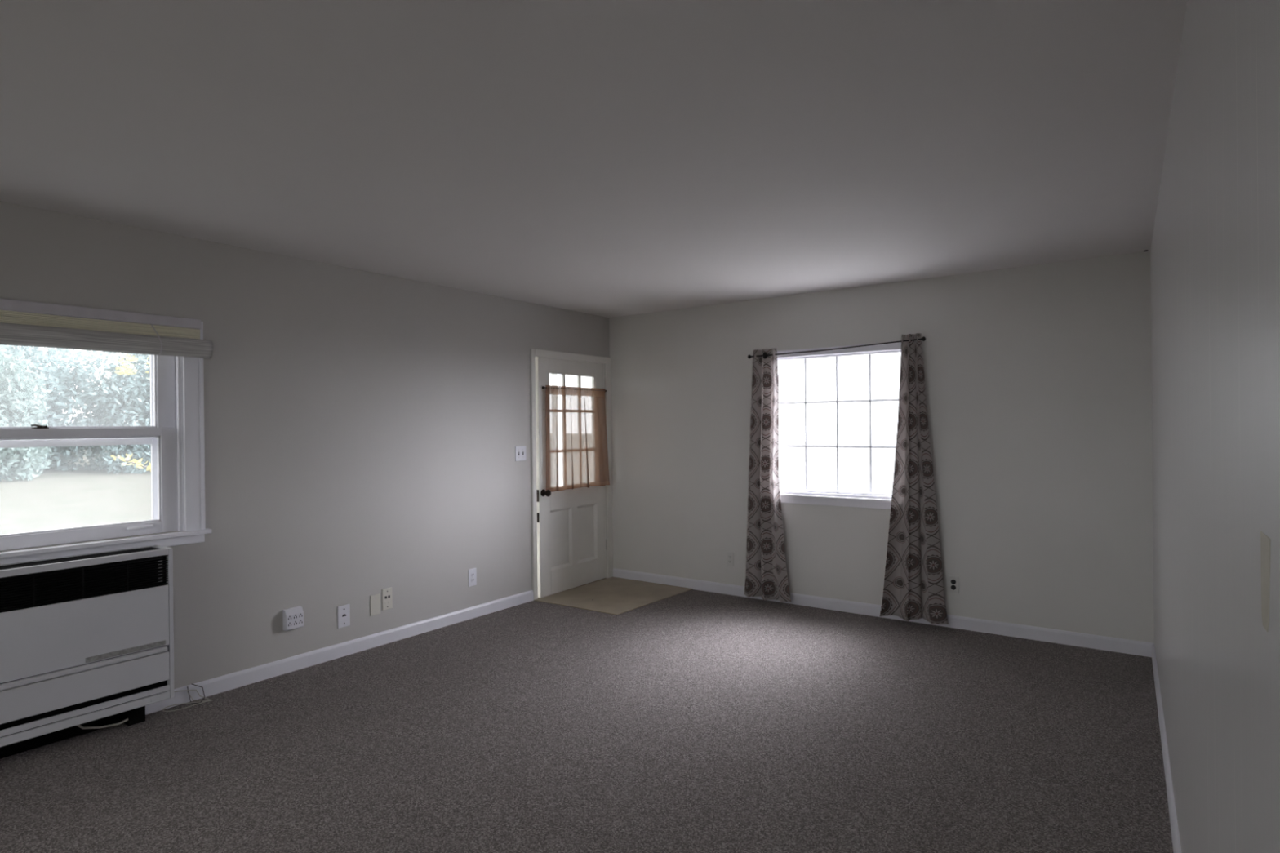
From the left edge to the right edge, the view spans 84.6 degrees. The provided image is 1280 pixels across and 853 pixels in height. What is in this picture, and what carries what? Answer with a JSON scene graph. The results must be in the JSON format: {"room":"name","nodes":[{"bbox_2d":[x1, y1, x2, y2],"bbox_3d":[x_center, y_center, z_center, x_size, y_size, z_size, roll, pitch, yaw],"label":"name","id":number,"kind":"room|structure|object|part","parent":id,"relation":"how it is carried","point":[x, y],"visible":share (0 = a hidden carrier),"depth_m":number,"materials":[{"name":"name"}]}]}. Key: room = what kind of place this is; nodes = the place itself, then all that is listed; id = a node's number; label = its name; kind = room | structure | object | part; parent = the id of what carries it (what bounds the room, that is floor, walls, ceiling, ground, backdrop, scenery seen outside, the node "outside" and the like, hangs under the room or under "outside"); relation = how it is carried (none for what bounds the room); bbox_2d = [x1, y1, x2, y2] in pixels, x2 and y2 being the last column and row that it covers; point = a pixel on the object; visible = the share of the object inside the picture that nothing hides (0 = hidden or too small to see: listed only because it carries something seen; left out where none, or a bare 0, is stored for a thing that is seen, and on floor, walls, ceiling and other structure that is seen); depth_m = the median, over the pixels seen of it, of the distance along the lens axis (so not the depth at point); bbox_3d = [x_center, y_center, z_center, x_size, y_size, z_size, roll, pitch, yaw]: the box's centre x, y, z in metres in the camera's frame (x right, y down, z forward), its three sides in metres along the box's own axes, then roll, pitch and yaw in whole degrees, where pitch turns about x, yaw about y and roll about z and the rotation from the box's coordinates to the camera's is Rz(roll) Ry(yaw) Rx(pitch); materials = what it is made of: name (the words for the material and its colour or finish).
{"room":"empty living room","nodes":[
{"label":"empty living room","id":0,"kind":"room"},
{"bbox_2d":[0,200,609,688],"bbox_3d":[-2.416,0.222,3.775,0.160,2.440,7.439,-1,0,36],"label":"wall","id":1,"kind":"structure","parent":0,"point":[363,429],"depth_m":4.32,"materials":[{"name":"grey paint"}]},
{"bbox_2d":[0,321,212,564],"bbox_3d":[-2.784,0.034,3.251,0.235,1.172,1.389,-1,0,36],"label":"window","id":2,"kind":"structure","parent":1,"relation":"in","point":[175,433],"depth_m":3.64,"materials":[{"name":"white paint"}]},
{"bbox_3d":[-2.799,-0.238,3.260,0.036,0.586,1.140,-1,0,36],"label":"sash","id":3,"kind":"part","parent":2,"relation":"part of","materials":[{"name":"white paint"}]},
{"bbox_3d":[-2.761,0.280,3.238,0.036,0.540,1.140,-1,0,36],"label":"sash","id":4,"kind":"part","parent":2,"relation":"part of","materials":[{"name":"white paint"}]},
{"bbox_3d":[-2.778,0.586,3.252,0.235,0.068,1.389,-1,0,36],"label":"sill","id":5,"kind":"part","parent":2,"relation":"part of","materials":[{"name":"white paint"}]},
{"bbox_2d":[0,297,213,358],"bbox_3d":[-2.683,-0.456,3.178,0.076,0.206,1.379,-1,0,36],"label":"bamboo blind","id":6,"kind":"object","parent":2,"relation":"attached to","point":[22,322],"visible":1,"depth_m":3.33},
{"bbox_3d":[-2.700,-0.474,3.186,0.015,0.068,1.294,-1,0,36],"label":"slat panel","id":7,"kind":"part","parent":6,"relation":"part of","materials":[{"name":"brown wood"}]},
{"bbox_3d":[-2.418,-0.435,3.520,0.045,0.159,0.036,-1,0,36],"label":"lift cord","id":8,"kind":"part","parent":6,"relation":"part of","materials":[{"name":"beige fabric"}]},
{"bbox_3d":[-2.788,0.001,3.255,0.204,1.105,1.340,-1,0,36],"label":"frame","id":9,"kind":"part","parent":2,"relation":"part of","materials":[{"name":"white paint"}]},
{"bbox_2d":[282,606,303,631],"bbox_3d":[-2.031,1.126,4.124,0.045,0.122,0.103,-1,0,36],"label":"adapter","id":10,"kind":"object","parent":1,"relation":"attached to","point":[293,618],"visible":1,"depth_m":4.11,"materials":[{"name":"white plastic"}]},
{"bbox_2d":[145,590,533,715],"bbox_3d":[-1.680,1.391,4.638,0.013,0.085,2.763,-1,0,36],"label":"baseboard","id":11,"kind":"structure","parent":1,"relation":"attached to","point":[229,682],"depth_m":4.31,"materials":[{"name":"white paint"}]},
{"bbox_2d":[337,604,350,628],"bbox_3d":[-1.852,1.187,4.403,0.010,0.136,0.080,-1,0,36],"label":"cable plate","id":12,"kind":"object","parent":1,"relation":"attached to","point":[344,611],"visible":1,"depth_m":4.40,"materials":[{"name":"white plastic"}]},
{"bbox_2d":[369,593,380,616],"bbox_3d":[-1.724,1.162,4.584,0.008,0.132,0.074,-1,0,36],"label":"blank plate","id":13,"kind":"object","parent":1,"relation":"attached to","point":[375,600],"visible":1,"depth_m":4.58,"materials":[{"name":"grey plastic"}]},
{"bbox_2d":[382,586,392,610],"bbox_3d":[-1.672,1.140,4.656,0.008,0.140,0.074,-1,0,36],"label":"jack plate","id":14,"kind":"object","parent":1,"relation":"attached to","point":[387,601],"visible":1,"depth_m":4.65,"materials":[{"name":"grey plastic"}]},
{"bbox_2d":[468,568,476,586],"bbox_3d":[-1.248,1.125,5.247,0.009,0.130,0.074,-1,0,36],"label":"duplex outlet","id":15,"kind":"object","parent":1,"relation":"attached to","point":[472,572],"visible":1,"depth_m":5.24,"materials":[{"name":"white plastic"}]},
{"bbox_2d":[515,445,525,461],"bbox_3d":[-0.956,0.217,5.660,0.017,0.118,0.116,-1,0,36],"label":"light switch","id":16,"kind":"object","parent":1,"relation":"attached to","point":[520,451],"visible":1,"depth_m":5.66,"materials":[{"name":"white plastic"}]},
{"bbox_2d":[529,348,613,599],"bbox_3d":[-0.609,0.389,6.211,0.256,2.062,1.054,-1,0,36],"label":"door","id":17,"kind":"structure","parent":1,"relation":"in","point":[572,540],"depth_m":6.09,"materials":[{"name":"white paint"},{"name":"glass"},{"name":"sheer brown cloth"}]},
{"bbox_3d":[-0.848,0.573,5.811,0.024,0.100,0.016,-1,0,36],"label":"latch plate","id":18,"kind":"part","parent":17,"relation":"part of","materials":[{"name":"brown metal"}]},
{"bbox_3d":[-0.774,0.550,5.820,0.072,0.060,0.061,-1,0,36],"label":"knob","id":19,"kind":"part","parent":17,"relation":"part of","materials":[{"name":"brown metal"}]},
{"bbox_2d":[542,385,609,492],"bbox_3d":[-0.549,0.099,6.155,0.102,0.889,0.855,-1,0,36],"label":"cafe curtain","id":20,"kind":"object","parent":17,"relation":"hanging from","point":[576,451],"visible":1,"depth_m":6.14,"materials":[{"name":"brown fabric"}]},
{"bbox_3d":[-0.558,-0.325,6.152,0.018,0.018,0.846,-1,0,36],"label":"curtain rod","id":21,"kind":"part","parent":20,"relation":"part of","materials":[{"name":"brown metal"}]},
{"bbox_2d":[0,581,1173,852],"bbox_3d":[-0.611,1.485,2.492,4.570,0.120,7.439,-1,0,36],"label":"floor","id":22,"kind":"structure","parent":0,"point":[693,721],"depth_m":3.08,"materials":[{"name":"carpet"}]},
{"bbox_2d":[0,545,174,759],"bbox_3d":[-2.676,1.023,3.074,0.217,0.845,1.066,-1,0,36],"label":"wall heater","id":23,"kind":"object","parent":22,"relation":"on","point":[86,640],"visible":1,"depth_m":3.16,"materials":[{"name":"white metal"}]},
{"bbox_3d":[-2.771,1.146,3.103,0.027,0.599,1.000,-1,0,36],"label":"plate","id":24,"kind":"part","parent":23,"relation":"part of","materials":[{"name":"black metal"}]},
{"bbox_2d":[0,546,163,580],"bbox_3d":[-2.678,0.625,3.064,0.144,0.041,1.015,-1,0,36],"label":"grille","id":25,"kind":"object","parent":23,"relation":"attached to","point":[138,556],"depth_m":3.22,"materials":[{"name":"black metal"}]},
{"bbox_2d":[0,555,168,611],"bbox_3d":[-2.606,0.703,3.026,0.015,0.144,1.036,-1,0,36],"label":"grille","id":26,"kind":"object","parent":23,"relation":"attached to","point":[37,589],"depth_m":3.16,"materials":[{"name":"black metal"}]},
{"bbox_3d":[-2.602,0.923,3.020,0.013,0.292,1.028,-1,0,36],"label":"panel","id":27,"kind":"part","parent":23,"relation":"part of","materials":[{"name":"white metal"}]},
{"bbox_3d":[-2.599,1.312,3.021,0.012,0.030,1.028,-1,0,36],"label":"toe panel","id":28,"kind":"part","parent":23,"relation":"part of","materials":[{"name":"white metal"}]},
{"bbox_3d":[-2.599,1.279,3.021,0.012,0.025,1.028,-1,0,36],"label":"toe panel","id":29,"kind":"part","parent":23,"relation":"part of","materials":[{"name":"white metal"}]},
{"bbox_3d":[-2.600,1.170,3.021,0.012,0.136,1.028,-1,0,36],"label":"panel","id":30,"kind":"part","parent":23,"relation":"part of","materials":[{"name":"white metal"}]},
{"bbox_2d":[76,718,128,728],"bbox_3d":[-2.517,1.379,3.343,0.030,0.094,0.295,-1,0,40],"label":"gas pipe","id":31,"kind":"object","parent":23,"relation":"attached to","point":[126,720],"visible":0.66,"depth_m":3.31,"materials":[{"name":"white metal"}]},
{"bbox_2d":[162,689,211,711],"bbox_3d":[-2.346,1.385,3.596,0.113,0.110,0.257,-1,0,36],"label":"loose wire","id":32,"kind":"object","parent":22,"relation":"on","point":[202,701],"visible":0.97,"depth_m":3.64,"materials":[{"name":"beige"}]},
{"bbox_2d":[186,684,204,704],"bbox_3d":[-2.310,1.392,3.678,0.078,0.090,0.074,-1,0,36],"label":"loose wire","id":33,"kind":"object","parent":22,"relation":"on","point":[192,684],"visible":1,"depth_m":3.67,"materials":[{"name":"black"}]},
{"bbox_2d":[533,577,693,615],"bbox_3d":[-0.205,1.413,5.920,0.879,0.008,1.045,-1,0,36],"label":"floor panel","id":34,"kind":"object","parent":22,"relation":"on","point":[615,596],"visible":1,"depth_m":5.87,"materials":[{"name":"beige plastic"}]},
{"bbox_2d":[0,0,1186,317],"bbox_3d":[-0.637,-1.075,2.489,4.570,0.120,7.439,-1,0,36],"label":"ceiling","id":35,"kind":"structure","parent":0,"point":[608,158],"depth_m":2.43,"materials":[{"name":"paint"}]},
{"bbox_2d":[608,250,1154,643],"bbox_3d":[1.566,0.179,5.399,4.422,2.440,0.160,-1,0,36],"label":"wall","id":36,"kind":"structure","parent":0,"point":[1038,377],"depth_m":4.81,"materials":[{"name":"grey paint"}]},
{"bbox_2d":[726,551,733,566],"bbox_3d":[0.754,1.109,5.884,0.068,0.112,0.009,-1,0,36],"label":"duplex outlet","id":37,"kind":"object","parent":36,"relation":"attached to","point":[730,556],"visible":1,"depth_m":5.88,"materials":[{"name":"white plastic"}]},
{"bbox_2d":[747,336,925,359],"bbox_3d":[1.442,-0.581,5.305,1.369,0.080,0.126,-1,0,36],"label":"curtain rod","id":38,"kind":"object","parent":36,"relation":"attached to","point":[765,355],"visible":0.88,"depth_m":5.31,"materials":[{"name":"black metal"}]},
{"bbox_2d":[744,348,791,602],"bbox_3d":[0.992,0.382,5.610,0.423,1.996,0.109,-1,0,36],"label":"patterned curtain","id":39,"kind":"object","parent":38,"relation":"hanging from","point":[766,575],"visible":1,"depth_m":5.61,"materials":[{"name":"fabric"}]},
{"bbox_2d":[880,333,947,624],"bbox_3d":[1.917,0.358,4.950,0.439,2.015,0.138,-1,0,36],"label":"patterned curtain","id":40,"kind":"object","parent":38,"relation":"hanging from","point":[913,585],"visible":1,"depth_m":4.95,"materials":[{"name":"fabric"}]},
{"bbox_2d":[777,342,901,509],"bbox_3d":[1.534,-0.001,5.411,1.190,1.210,0.214,-1,0,36],"label":"window","id":41,"kind":"structure","parent":36,"relation":"in","point":[844,499],"depth_m":5.40,"materials":[{"name":"white paint"}]},
{"bbox_3d":[1.540,0.558,5.412,1.190,0.091,0.214,-1,0,36],"label":"sill","id":42,"kind":"part","parent":41,"relation":"part of","materials":[{"name":"white paint"}]},
{"bbox_2d":[613,568,1153,657],"bbox_3d":[1.415,1.358,5.410,4.100,0.085,0.013,-1,0,36],"label":"baseboard","id":43,"kind":"structure","parent":36,"relation":"attached to","point":[1043,634],"depth_m":4.85,"materials":[{"name":"white paint"}]},
{"bbox_2d":[947,575,959,593],"bbox_3d":[2.169,1.094,4.870,0.070,0.116,0.008,-1,0,36],"label":"duplex outlet","id":44,"kind":"object","parent":36,"relation":"attached to","point":[953,581],"visible":1,"depth_m":4.87,"materials":[{"name":"white plastic"}]},
{"bbox_2d":[951,579,955,584],"bbox_3d":[2.168,1.075,4.868,0.033,0.033,0.004,-1,0,36],"label":"receptacle","id":45,"kind":"object","parent":44,"relation":"attached to","point":[953,581],"depth_m":4.87,"materials":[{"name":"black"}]},
{"bbox_2d":[1150,0,1279,852],"bbox_3d":[1.117,0.188,1.243,0.160,2.440,7.123,-1,0,35],"label":"wall","id":46,"kind":"structure","parent":0,"point":[1215,251],"depth_m":1.19,"materials":[{"name":"paint"}]},
{"bbox_2d":[1151,643,1181,852],"bbox_3d":[1.055,1.366,1.290,0.013,0.085,7.107,-1,0,35],"label":"baseboard","id":47,"kind":"structure","parent":46,"relation":"attached to","point":[1171,799],"depth_m":2.76,"materials":[{"name":"white paint"}]},
{"bbox_2d":[1260,531,1271,631],"bbox_3d":[0.719,0.180,0.809,0.001,0.110,0.066,-1,0,35],"label":"strip","id":48,"kind":"object","parent":46,"relation":"attached to","point":[1265,542],"visible":1,"depth_m":0.81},
{"label":"outside","id":49,"kind":"structure","parent":0,"visible":0},
{"bbox_2d":[0,440,895,534],"bbox_3d":[-31.895,1.450,22.865,70.000,1.597,100.000,-1,0,36],"label":"lawn","id":50,"kind":"structure","parent":49,"point":[55,499],"depth_m":15.42,"materials":[{"name":"green plant"}]},
{"bbox_2d":[0,351,55,480],"bbox_3d":[-14.858,-0.093,15.321,3.104,3.433,3.690,-1,0,36],"label":"shrub","id":51,"kind":"object","parent":50,"relation":"on","point":[16,406],"visible":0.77,"depth_m":15.77,"materials":[{"name":"green plant"}]},
{"bbox_2d":[0,344,130,472],"bbox_3d":[-15.109,-0.349,17.510,3.359,4.000,3.920,-1,0,19],"label":"shrub","id":52,"kind":"object","parent":50,"relation":"on","point":[55,379],"visible":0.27,"depth_m":17.52,"materials":[{"name":"green plant"}]},
{"bbox_3d":[-15.076,-0.141,17.695,1.506,2.562,0.956,-1,0,-42],"label":"stem","id":53,"kind":"part","parent":52,"relation":"part of","materials":[{"name":"plant"}]},
{"bbox_2d":[69,350,151,474],"bbox_3d":[-12.899,-0.381,18.924,3.277,4.064,3.796,-1,0,36],"label":"shrub","id":54,"kind":"object","parent":50,"relation":"on","point":[134,395],"visible":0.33,"depth_m":17.84,"materials":[{"name":"green plant"}]},
{"bbox_2d":[111,353,151,471],"bbox_3d":[-5.592,-0.076,9.005,0.498,3.713,2.033,-1,0,36],"label":"tree","id":55,"kind":"object","parent":50,"relation":"on","point":[122,371],"visible":0.11,"depth_m":8.34,"materials":[{"name":"plant"}]},
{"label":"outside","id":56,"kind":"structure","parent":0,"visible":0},
{"bbox_3d":[-1.102,1.635,7.016,1.498,0.380,2.700,-1,0,36],"label":"porch slab","id":57,"kind":"object","parent":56,"visible":0},
{"bbox_2d":[551,373,561,386],"bbox_3d":[-0.991,0.382,8.525,0.100,2.120,0.100,-1,0,36],"label":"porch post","id":58,"kind":"object","parent":57,"relation":"on","point":[556,378],"depth_m":8.48,"materials":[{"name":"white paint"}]}
]}

